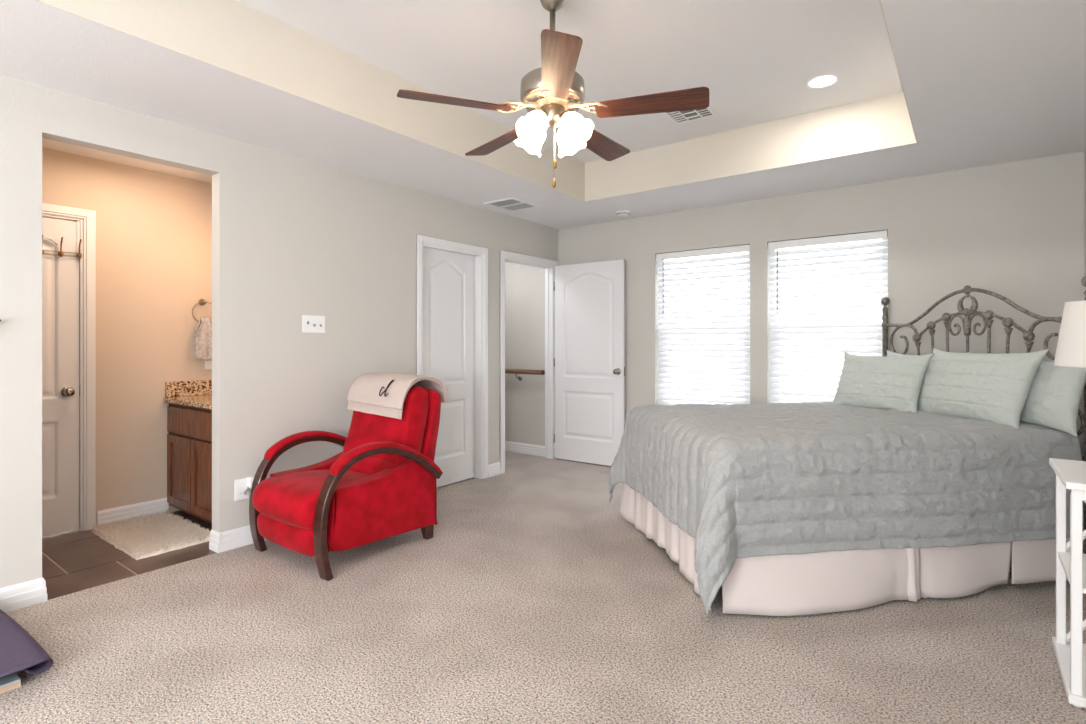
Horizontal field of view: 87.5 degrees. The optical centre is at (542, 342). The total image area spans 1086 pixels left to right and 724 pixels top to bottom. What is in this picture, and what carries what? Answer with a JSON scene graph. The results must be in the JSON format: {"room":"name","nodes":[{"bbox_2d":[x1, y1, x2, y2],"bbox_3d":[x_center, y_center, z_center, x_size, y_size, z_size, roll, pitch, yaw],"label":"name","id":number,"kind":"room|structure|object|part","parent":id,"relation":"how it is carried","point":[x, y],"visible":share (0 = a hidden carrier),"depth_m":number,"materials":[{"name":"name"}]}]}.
{"room":"bedroom","nodes":[
{"label":"bedroom","id":0,"kind":"room"},
{"bbox_2d":[42,147,211,524],"bbox_3d":[-3.243,-0.027,3.440,0.100,2.500,2.920,0,0,37],"label":"wall","id":1,"kind":"structure","parent":0,"point":[154,228],"depth_m":3.94,"materials":[{"name":"beige paint"}]},
{"bbox_2d":[42,217,79,536],"bbox_3d":[-3.230,0.211,3.365,0.105,2.000,0.780,0,0,37],"label":"door","id":2,"kind":"structure","parent":1,"relation":"in","point":[60,275],"depth_m":3.61,"materials":[{"name":"white paint"}]},
{"bbox_2d":[42,221,81,258],"bbox_3d":[-3.149,-0.677,3.477,0.088,0.269,0.512,0,0,37],"label":"hook rack","id":3,"kind":"object","parent":2,"relation":"hanging from","point":[60,253],"visible":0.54,"depth_m":3.65,"materials":[{"name":"white metal"}]},
{"bbox_3d":[-3.151,-0.568,3.478,0.005,0.028,0.512,0,0,37],"label":"rail","id":4,"kind":"part","parent":3,"relation":"part of","materials":[{"name":"silver metal"}]},
{"bbox_3d":[-3.022,0.313,3.612,0.070,0.066,0.066,0,0,37],"label":"knob","id":5,"kind":"part","parent":2,"relation":"part of","materials":[{"name":"silver metal"}]},
{"bbox_2d":[42,203,95,531],"bbox_3d":[-3.269,0.177,3.391,0.116,2.092,0.934,0,0,37],"label":"trim","id":6,"kind":"structure","parent":1,"relation":"attached to","point":[87,218],"depth_m":3.69,"materials":[{"name":"white paint"}]},
{"bbox_2d":[97,498,168,525],"bbox_3d":[-2.816,1.167,3.910,0.016,0.112,0.415,0,0,37],"label":"baseboard","id":7,"kind":"structure","parent":1,"relation":"attached to","point":[106,516],"depth_m":3.90,"materials":[{"name":"white paint"}]},
{"bbox_2d":[192,299,211,323],"bbox_3d":[-2.537,-0.235,4.245,0.065,0.192,0.175,0,0,43],"label":"towel ring","id":8,"kind":"object","parent":1,"relation":"attached to","point":[201,301],"visible":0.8,"depth_m":4.22,"materials":[{"name":"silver metal"}]},
{"bbox_3d":[-2.538,-0.307,4.242,0.062,0.048,0.047,0,0,37],"label":"ring post","id":9,"kind":"part","parent":8,"relation":"part of","materials":[{"name":"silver metal"}]},
{"bbox_2d":[194,317,211,360],"bbox_3d":[-2.515,-0.032,4.226,0.048,0.326,0.154,0,0,37],"label":"hand towel","id":10,"kind":"object","parent":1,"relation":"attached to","point":[202,334],"visible":0.84,"depth_m":4.20,"materials":[{"name":"white fabric"}]},
{"bbox_2d":[205,359,211,368],"bbox_3d":[-2.526,0.138,4.302,0.008,0.120,0.076,0,0,37],"label":"bathroom outlet","id":11,"kind":"object","parent":1,"relation":"attached to","point":[208,364],"visible":0.3,"depth_m":4.29,"materials":[{"name":"white plastic"}]},
{"bbox_2d":[42,138,211,182],"bbox_3d":[-2.831,-1.267,3.155,1.100,0.100,2.960,0,0,37],"label":"ceiling","id":12,"kind":"structure","parent":0,"point":[46,143],"depth_m":3.78,"materials":[{"name":"white paint"}]},
{"bbox_2d":[0,74,557,587],"bbox_3d":[-2.340,-0.213,2.811,0.100,2.872,8.200,0,0,37],"label":"wall","id":13,"kind":"structure","parent":0,"point":[293,237],"depth_m":3.51,"materials":[{"name":"grey paint"}]},
{"bbox_2d":[235,478,248,500],"bbox_3d":[-1.816,0.881,3.418,0.007,0.128,0.084,0,0,37],"label":"wall outlet","id":14,"kind":"object","parent":13,"relation":"attached to","point":[240,484],"visible":1,"depth_m":3.41,"materials":[{"name":"white plastic"}]},
{"bbox_2d":[244,476,253,494],"bbox_3d":[-1.773,0.864,3.432,0.045,0.102,0.058,0,0,37],"label":"power adapter","id":15,"kind":"object","parent":14,"relation":"attached to","point":[249,479],"visible":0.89,"depth_m":3.42,"materials":[{"name":"white plastic"}]},
{"bbox_2d":[0,462,500,612],"bbox_3d":[-2.619,1.167,2.426,0.116,0.112,7.250,0,0,37],"label":"baseboard","id":16,"kind":"structure","parent":13,"relation":"attached to","point":[25,594],"depth_m":2.68,"materials":[{"name":"white paint"}]},
{"bbox_2d":[302,315,324,332],"bbox_3d":[-1.528,-0.126,3.789,0.021,0.116,0.166,0,0,37],"label":"light switch","id":17,"kind":"object","parent":13,"relation":"attached to","point":[310,323],"visible":1,"depth_m":3.79,"materials":[{"name":"white plastic"}]},
{"bbox_2d":[423,247,473,486],"bbox_3d":[-0.826,0.211,4.868,0.035,2.000,0.654,0,0,35],"label":"door","id":18,"kind":"structure","parent":13,"relation":"in","point":[448,277],"depth_m":4.89,"materials":[{"name":"white paint"}]},
{"bbox_2d":[416,235,487,478],"bbox_3d":[-0.792,0.182,4.856,0.116,2.082,0.828,0,0,37],"label":"trim","id":19,"kind":"structure","parent":13,"relation":"attached to","point":[481,258],"depth_m":5.11,"materials":[{"name":"white paint"}]},
{"bbox_2d":[500,250,557,473],"bbox_3d":[-0.167,0.177,5.700,0.132,2.092,0.922,0,0,37],"label":"trim","id":20,"kind":"structure","parent":13,"relation":"attached to","point":[505,256],"depth_m":5.98,"materials":[{"name":"white paint"}]},
{"bbox_2d":[554,260,624,465],"bbox_3d":[0.466,0.201,5.753,0.819,2.020,0.134,0,0,41],"label":"door","id":21,"kind":"structure","parent":13,"relation":"in","point":[589,360],"depth_m":5.71,"materials":[{"name":"white paint"}]},
{"bbox_3d":[0.712,0.278,5.501,0.066,0.066,0.070,0,0,36],"label":"knob","id":22,"kind":"part","parent":21,"relation":"part of","materials":[{"name":"silver metal"}]},
{"bbox_2d":[505,262,544,445],"bbox_3d":[-0.512,-0.027,6.573,1.500,2.500,0.110,0,0,37],"label":"wall","id":23,"kind":"structure","parent":0,"point":[524,284],"depth_m":6.28,"materials":[{"name":"grey paint"}]},
{"bbox_2d":[505,441,544,456],"bbox_3d":[-0.558,1.167,6.528,1.480,0.112,0.016,0,0,37],"label":"baseboard","id":24,"kind":"structure","parent":23,"relation":"attached to","point":[537,450],"depth_m":6.25,"materials":[{"name":"white paint"}]},
{"bbox_2d":[505,369,544,380],"bbox_3d":[-0.558,0.354,6.475,1.445,0.134,0.100,0,0,37],"label":"handrail","id":25,"kind":"object","parent":23,"relation":"attached to","point":[511,371],"visible":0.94,"depth_m":6.17,"materials":[{"name":"brown wood"}]},
{"bbox_3d":[-0.577,0.313,6.458,1.435,0.052,0.051,0,0,37],"label":"rail","id":26,"kind":"part","parent":25,"relation":"part of","materials":[{"name":"brown wood"}]},
{"bbox_2d":[0,451,1085,723],"bbox_3d":[-1.304,1.263,2.033,5.690,0.080,8.200,0,0,37],"label":"floor","id":27,"kind":"structure","parent":0,"point":[530,599],"depth_m":2.35,"materials":[{"name":"carpet"}]},
{"bbox_2d":[0,673,20,693],"bbox_3d":[-2.278,1.208,1.967,0.612,0.027,0.585,0,0,37],"label":"board","id":28,"kind":"object","parent":27,"relation":"on","point":[10,682],"visible":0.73,"depth_m":2.00,"materials":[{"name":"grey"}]},
{"bbox_2d":[0,609,52,677],"bbox_3d":[-2.326,1.163,2.009,0.846,0.101,0.754,0,0,37],"label":"foam mat","id":29,"kind":"object","parent":27,"relation":"on","point":[19,651],"visible":1,"depth_m":2.10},
{"bbox_2d":[91,511,210,559],"bbox_3d":[-2.477,1.202,3.607,0.817,0.039,0.452,0,0,37],"label":"bath mat","id":30,"kind":"object","parent":27,"relation":"on","point":[154,534],"visible":0.98,"depth_m":3.53,"materials":[{"name":"beige fabric"}]},
{"bbox_2d":[167,403,211,523],"bbox_3d":[-2.144,0.823,3.994,0.970,0.800,0.563,0,0,37],"label":"vanity cabinet","id":31,"kind":"object","parent":27,"relation":"on","point":[189,438],"visible":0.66,"depth_m":3.82,"materials":[{"name":"brown wood"}]},
{"bbox_3d":[-2.522,0.893,3.938,0.393,0.490,0.018,0,0,37],"label":"door","id":32,"kind":"part","parent":31,"relation":"part of","materials":[{"name":"brown wood"}]},
{"bbox_2d":[164,380,211,408],"bbox_3d":[-2.140,0.350,3.992,0.997,0.144,0.588,0,0,37],"label":"countertop","id":33,"kind":"structure","parent":31,"relation":"on","point":[195,393],"depth_m":4.11,"materials":[{"name":"stone"}]},
{"bbox_3d":[-2.308,0.539,3.776,0.930,0.183,0.018,0,0,37],"label":"drawer","id":34,"kind":"part","parent":31,"relation":"part of","materials":[{"name":"brown wood"}]},
{"bbox_3d":[-2.180,0.893,3.680,0.449,0.490,0.018,0,0,37],"label":"door","id":35,"kind":"part","parent":31,"relation":"part of","materials":[{"name":"brown wood"}]},
{"bbox_2d":[249,385,442,580],"bbox_3d":[-1.172,0.745,3.447,0.756,0.966,0.972,0,0,37],"label":"recliner chair","id":36,"kind":"object","parent":27,"relation":"on","point":[382,484],"visible":0.91,"depth_m":3.27,"materials":[{"name":"red fabric"}]},
{"bbox_3d":[-1.389,1.048,3.153,0.574,0.194,0.154,0,0,37],"label":"footrest panel","id":37,"kind":"part","parent":36,"relation":"part of","materials":[{"name":"red fabric"}]},
{"bbox_3d":[-1.452,0.906,3.641,0.072,0.642,0.828,0,0,37],"label":"wooden arm","id":38,"kind":"part","parent":36,"relation":"part of","materials":[{"name":"brown wood"}]},
{"bbox_3d":[-1.379,0.922,3.631,0.110,0.442,0.762,0,0,37],"label":"panel","id":39,"kind":"part","parent":36,"relation":"part of","materials":[{"name":"red fabric"}]},
{"bbox_2d":[252,469,370,528],"bbox_3d":[-1.247,0.883,3.348,0.592,0.230,0.724,0,0,37],"label":"seat cushion","id":40,"kind":"object","parent":36,"relation":"on","point":[288,499],"depth_m":3.11,"materials":[{"name":"red fabric"}]},
{"bbox_3d":[-0.908,0.906,3.232,0.072,0.642,0.828,0,0,37],"label":"wooden arm","id":41,"kind":"part","parent":36,"relation":"part of","materials":[{"name":"brown wood"}]},
{"bbox_3d":[-0.932,0.922,3.294,0.110,0.442,0.762,0,0,37],"label":"panel","id":42,"kind":"part","parent":36,"relation":"part of","materials":[{"name":"red fabric"}]},
{"bbox_2d":[343,385,428,464],"bbox_3d":[-1.017,0.567,3.644,0.577,0.610,0.286,0,0,37],"label":"cushion","id":43,"kind":"object","parent":36,"relation":"on","point":[412,431],"depth_m":3.52,"materials":[{"name":"red fabric"}]},
{"bbox_2d":[347,372,448,418],"bbox_3d":[-0.960,0.328,3.737,0.561,0.268,0.398,0,0,37],"label":"throw blanket","id":44,"kind":"object","parent":36,"relation":"on","point":[377,393],"visible":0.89,"depth_m":3.61,"materials":[{"name":"white fabric"}]},
{"bbox_3d":[-0.934,0.587,3.753,0.571,0.588,0.197,0,0,37],"label":"panel","id":45,"kind":"part","parent":36,"relation":"part of","materials":[{"name":"red fabric"}]},
{"bbox_2d":[881,276,1085,585],"bbox_3d":[1.682,0.432,3.381,1.978,1.582,1.440,0,0,-8],"label":"bed","id":46,"kind":"object","parent":27,"relation":"on","point":[1028,336],"visible":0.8,"depth_m":3.45,"materials":[{"name":"grey metal"}]},
{"bbox_2d":[619,482,1069,615],"bbox_3d":[1.609,0.968,3.365,1.970,0.490,1.552,0,0,-8],"label":"bed skirt","id":47,"kind":"object","parent":46,"relation":"hanging from","point":[830,581],"visible":0.46,"depth_m":2.67,"materials":[{"name":"white fabric"}]},
{"bbox_2d":[609,402,1083,615],"bbox_3d":[1.560,0.789,3.365,2.013,0.773,1.635,0,0,-8],"label":"comforter","id":48,"kind":"object","parent":46,"relation":"on","point":[763,479],"visible":0.92,"depth_m":2.67,"materials":[{"name":"grey fabric"}]},
{"bbox_2d":[832,352,934,412],"bbox_3d":[2.176,0.261,3.681,0.226,0.402,0.594,0,0,-28],"label":"quilted pillow","id":49,"kind":"object","parent":48,"relation":"on","point":[886,383],"visible":0.95,"depth_m":3.59,"materials":[{"name":"grey fabric"}]},
{"bbox_2d":[887,350,972,381],"bbox_3d":[2.498,0.254,3.754,0.169,0.412,0.700,0,0,-8],"label":"pillow","id":50,"kind":"object","parent":48,"relation":"on","point":[889,353],"visible":0.02,"depth_m":3.93,"materials":[{"name":"beige fabric"}]},
{"bbox_2d":[917,348,1048,427],"bbox_3d":[2.433,0.245,3.225,0.239,0.433,0.721,0,0,-8],"label":"quilted pillow","id":51,"kind":"object","parent":48,"relation":"on","point":[995,388],"visible":0.91,"depth_m":3.09,"materials":[{"name":"grey fabric"}]},
{"bbox_2d":[1020,361,1085,437],"bbox_3d":[2.591,0.262,3.080,0.189,0.394,0.682,0,0,-7],"label":"pillow","id":52,"kind":"object","parent":48,"relation":"on","point":[1053,399],"visible":0.4,"depth_m":2.84,"materials":[{"name":"grey fabric"}]},
{"bbox_3d":[2.534,0.470,4.199,0.047,1.505,0.048,0,0,-8],"label":"headboard post","id":53,"kind":"part","parent":46,"relation":"part of","materials":[{"name":"metal"}]},
{"bbox_3d":[2.631,-0.115,3.515,0.018,0.163,0.791,0,0,-8],"label":"rail","id":54,"kind":"part","parent":46,"relation":"part of","materials":[{"name":"metal"}]},
{"bbox_3d":[2.631,-0.227,3.515,0.022,0.224,1.381,0,0,-8],"label":"arch rail","id":55,"kind":"part","parent":46,"relation":"part of","materials":[{"name":"metal"}]},
{"bbox_3d":[2.359,1.138,2.871,0.044,0.170,0.044,0,0,-8],"label":"leg","id":56,"kind":"part","parent":46,"relation":"part of","materials":[{"name":"metal"}]},
{"bbox_3d":[2.728,0.470,2.832,0.047,1.505,0.048,0,0,-8],"label":"headboard post","id":57,"kind":"part","parent":46,"relation":"part of","materials":[{"name":"metal"}]},
{"bbox_2d":[1049,458,1085,707],"bbox_3d":[2.027,0.845,2.010,0.307,0.757,0.497,0,0,37],"label":"nightstand","id":58,"kind":"object","parent":27,"relation":"on","point":[1069,648],"visible":1,"depth_m":1.98,"materials":[{"name":"white paint"}]},
{"bbox_3d":[2.043,0.836,2.237,0.028,0.691,0.028,0,0,37],"label":"leg","id":59,"kind":"part","parent":58,"relation":"part of","materials":[{"name":"white paint"}]},
{"bbox_2d":[1052,636,1085,707],"bbox_3d":[2.029,1.196,2.006,0.299,0.030,0.478,0,0,37],"label":"shelf","id":60,"kind":"object","parent":58,"relation":"attached to","point":[1061,647],"depth_m":2.05,"materials":[{"name":"white paint"}]},
{"bbox_2d":[1054,300,1085,367],"bbox_3d":[2.078,0.150,2.055,0.338,0.630,0.338,0,0,37],"label":"table lamp","id":61,"kind":"object","parent":58,"relation":"on","point":[1071,345],"visible":1,"depth_m":2.06,"materials":[{"name":"white fabric"}]},
{"bbox_2d":[1058,551,1085,593],"bbox_3d":[2.028,0.829,1.998,0.284,0.018,0.430,0,0,37],"label":"shelf","id":62,"kind":"object","parent":58,"relation":"attached to","point":[1063,556],"depth_m":2.03,"materials":[{"name":"white paint"}]},
{"bbox_3d":[1.800,0.836,1.913,0.028,0.691,0.028,0,0,37],"label":"leg","id":63,"kind":"part","parent":58,"relation":"part of","materials":[{"name":"white paint"}]},
{"bbox_2d":[0,0,1085,228],"bbox_3d":[-0.665,-1.433,1.552,4.090,0.432,8.200,0,0,37],"label":"ceiling","id":64,"kind":"structure","parent":0,"point":[985,82],"depth_m":2.94,"materials":[{"name":"white paint"}]},
{"bbox_2d":[36,0,916,201],"bbox_3d":[0.031,-1.383,2.458,2.400,0.332,4.284,0,0,37],"label":"tray ceiling side","id":65,"kind":"structure","parent":64,"relation":"attached to","point":[233,36],"depth_m":3.50,"materials":[{"name":"beige paint"}]},
{"bbox_2d":[483,197,539,211],"bbox_3d":[-0.272,-1.212,4.979,0.330,0.010,0.384,0,0,37],"label":"ceiling vent","id":66,"kind":"object","parent":64,"relation":"in","point":[511,204],"visible":1,"depth_m":4.98,"materials":[{"name":"white plastic"}]},
{"bbox_2d":[397,0,708,187],"bbox_3d":[0.060,-1.118,2.493,1.268,0.862,1.226,0,0,37],"label":"ceiling fan","id":67,"kind":"object","parent":64,"relation":"hanging from","point":[552,91],"visible":1,"depth_m":2.36,"materials":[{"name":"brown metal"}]},
{"bbox_3d":[-0.355,-0.985,2.313,0.462,0.034,0.136,0,0,-20],"label":"blade","id":68,"kind":"part","parent":67,"relation":"part of","materials":[{"name":"brown wood"}]},
{"bbox_3d":[-0.217,-0.985,2.789,0.136,0.034,0.462,0,0,-38],"label":"blade","id":69,"kind":"part","parent":67,"relation":"part of","materials":[{"name":"brown wood"}]},
{"bbox_3d":[-0.057,-0.904,2.539,0.139,0.142,0.134,0,0,37],"label":"lamp shade","id":70,"kind":"part","parent":67,"relation":"part of","materials":[{"name":"white glass"}]},
{"bbox_3d":[-0.042,-0.904,2.358,0.134,0.142,0.139,0,0,37],"label":"lamp shade","id":71,"kind":"part","parent":67,"relation":"part of","materials":[{"name":"white glass"}]},
{"bbox_3d":[-0.029,-0.918,2.372,0.048,0.058,0.054,0,0,37],"label":"bulb","id":72,"kind":"part","parent":67,"relation":"part of","materials":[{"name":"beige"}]},
{"bbox_3d":[0.041,-1.031,2.456,0.256,0.034,0.256,0,0,37],"label":"vent plate","id":73,"kind":"part","parent":67,"relation":"part of","materials":[{"name":"gold metal"}]},
{"bbox_3d":[0.054,-0.985,2.035,0.136,0.034,0.462,0,0,-2],"label":"blade","id":74,"kind":"part","parent":67,"relation":"part of","materials":[{"name":"brown wood"}]},
{"bbox_3d":[0.124,-0.904,2.554,0.134,0.142,0.139,0,0,37],"label":"lamp shade","id":75,"kind":"part","parent":67,"relation":"part of","materials":[{"name":"white glass"}]},
{"bbox_3d":[0.126,-0.918,2.386,0.054,0.058,0.048,0,0,37],"label":"bulb","id":76,"kind":"part","parent":67,"relation":"part of","materials":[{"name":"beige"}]},
{"bbox_3d":[0.139,-0.904,2.373,0.139,0.142,0.134,0,0,37],"label":"lamp shade","id":77,"kind":"part","parent":67,"relation":"part of","materials":[{"name":"white glass"}]},
{"bbox_3d":[0.278,-0.985,2.804,0.136,0.034,0.462,0,0,34],"label":"blade","id":78,"kind":"part","parent":67,"relation":"part of","materials":[{"name":"brown wood"}]},
{"bbox_3d":[0.445,-0.985,2.339,0.462,0.034,0.136,0,0,16],"label":"blade","id":79,"kind":"part","parent":67,"relation":"part of","materials":[{"name":"brown wood"}]},
{"bbox_2d":[616,210,629,216],"bbox_3d":[0.744,-1.197,5.265,0.132,0.040,0.132,0,0,37],"label":"smoke detector","id":80,"kind":"object","parent":64,"relation":"attached to","point":[623,213],"visible":1,"depth_m":5.22,"materials":[{"name":"white plastic"}]},
{"bbox_2d":[663,106,717,124],"bbox_3d":[0.981,-1.544,3.808,0.290,0.011,0.300,0,0,35],"label":"ceiling vent","id":81,"kind":"object","parent":64,"relation":"in","point":[678,117],"visible":0.6,"depth_m":3.84,"materials":[{"name":"white plastic"}]},
{"bbox_2d":[805,74,840,88],"bbox_3d":[1.654,-1.546,3.355,0.190,0.007,0.190,0,0,37],"label":"recessed light","id":82,"kind":"object","parent":64,"relation":"in","point":[822,81],"visible":1,"depth_m":3.35,"materials":[{"name":"white plastic"}]},
{"bbox_2d":[558,151,1083,517],"bbox_3d":[1.841,-0.213,4.885,4.290,2.872,0.140,0,0,37],"label":"wall","id":83,"kind":"structure","parent":0,"point":[1014,231],"depth_m":4.13,"materials":[{"name":"grey paint"}]},
{"bbox_2d":[659,252,749,403],"bbox_3d":[1.459,-0.117,5.170,0.885,1.467,0.133,0,0,37],"label":"window","id":84,"kind":"structure","parent":83,"relation":"in","point":[748,252],"depth_m":5.38,"materials":[{"name":"white plastic"}]},
{"bbox_2d":[656,244,749,404],"bbox_3d":[1.440,-0.123,5.145,0.873,1.447,0.077,0,0,37],"label":"window blind","id":85,"kind":"object","parent":84,"relation":"attached to","point":[741,367],"visible":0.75,"depth_m":5.14,"materials":[{"name":"white plastic"}]},
{"bbox_3d":[1.194,-0.107,5.340,0.002,1.386,0.060,0,0,37],"label":"ladder cord","id":86,"kind":"part","parent":85,"relation":"part of","materials":[{"name":"white fabric"}]},
{"bbox_3d":[1.483,0.207,5.202,0.795,0.728,0.040,0,0,37],"label":"sash","id":87,"kind":"part","parent":84,"relation":"part of","materials":[{"name":"white plastic"}]},
{"bbox_2d":[770,237,887,400],"bbox_3d":[2.273,-0.117,4.559,0.871,1.467,0.133,0,0,37],"label":"window","id":88,"kind":"structure","parent":83,"relation":"in","point":[772,250],"depth_m":4.61,"materials":[{"name":"white plastic"}]},
{"bbox_2d":[768,230,887,402],"bbox_3d":[2.253,-0.123,4.533,0.859,1.447,0.077,0,0,37],"label":"window blind","id":89,"kind":"object","parent":88,"relation":"attached to","point":[785,351],"visible":0.7,"depth_m":4.55,"materials":[{"name":"white plastic"}]},
{"bbox_3d":[2.011,-0.107,4.726,0.002,1.386,0.060,0,0,37],"label":"ladder cord","id":90,"kind":"part","parent":89,"relation":"part of","materials":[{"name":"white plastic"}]},
{"bbox_3d":[2.296,0.207,4.590,0.781,0.728,0.040,0,0,37],"label":"sash","id":91,"kind":"part","parent":88,"relation":"part of","materials":[{"name":"white plastic"}]},
{"bbox_2d":[1084,148,1085,296],"bbox_3d":[1.010,-0.213,0.293,0.100,2.872,8.200,0,0,37],"label":"wall","id":92,"kind":"structure","parent":0,"point":[1085,148],"depth_m":3.58,"materials":[{"name":"grey paint"}]}
]}

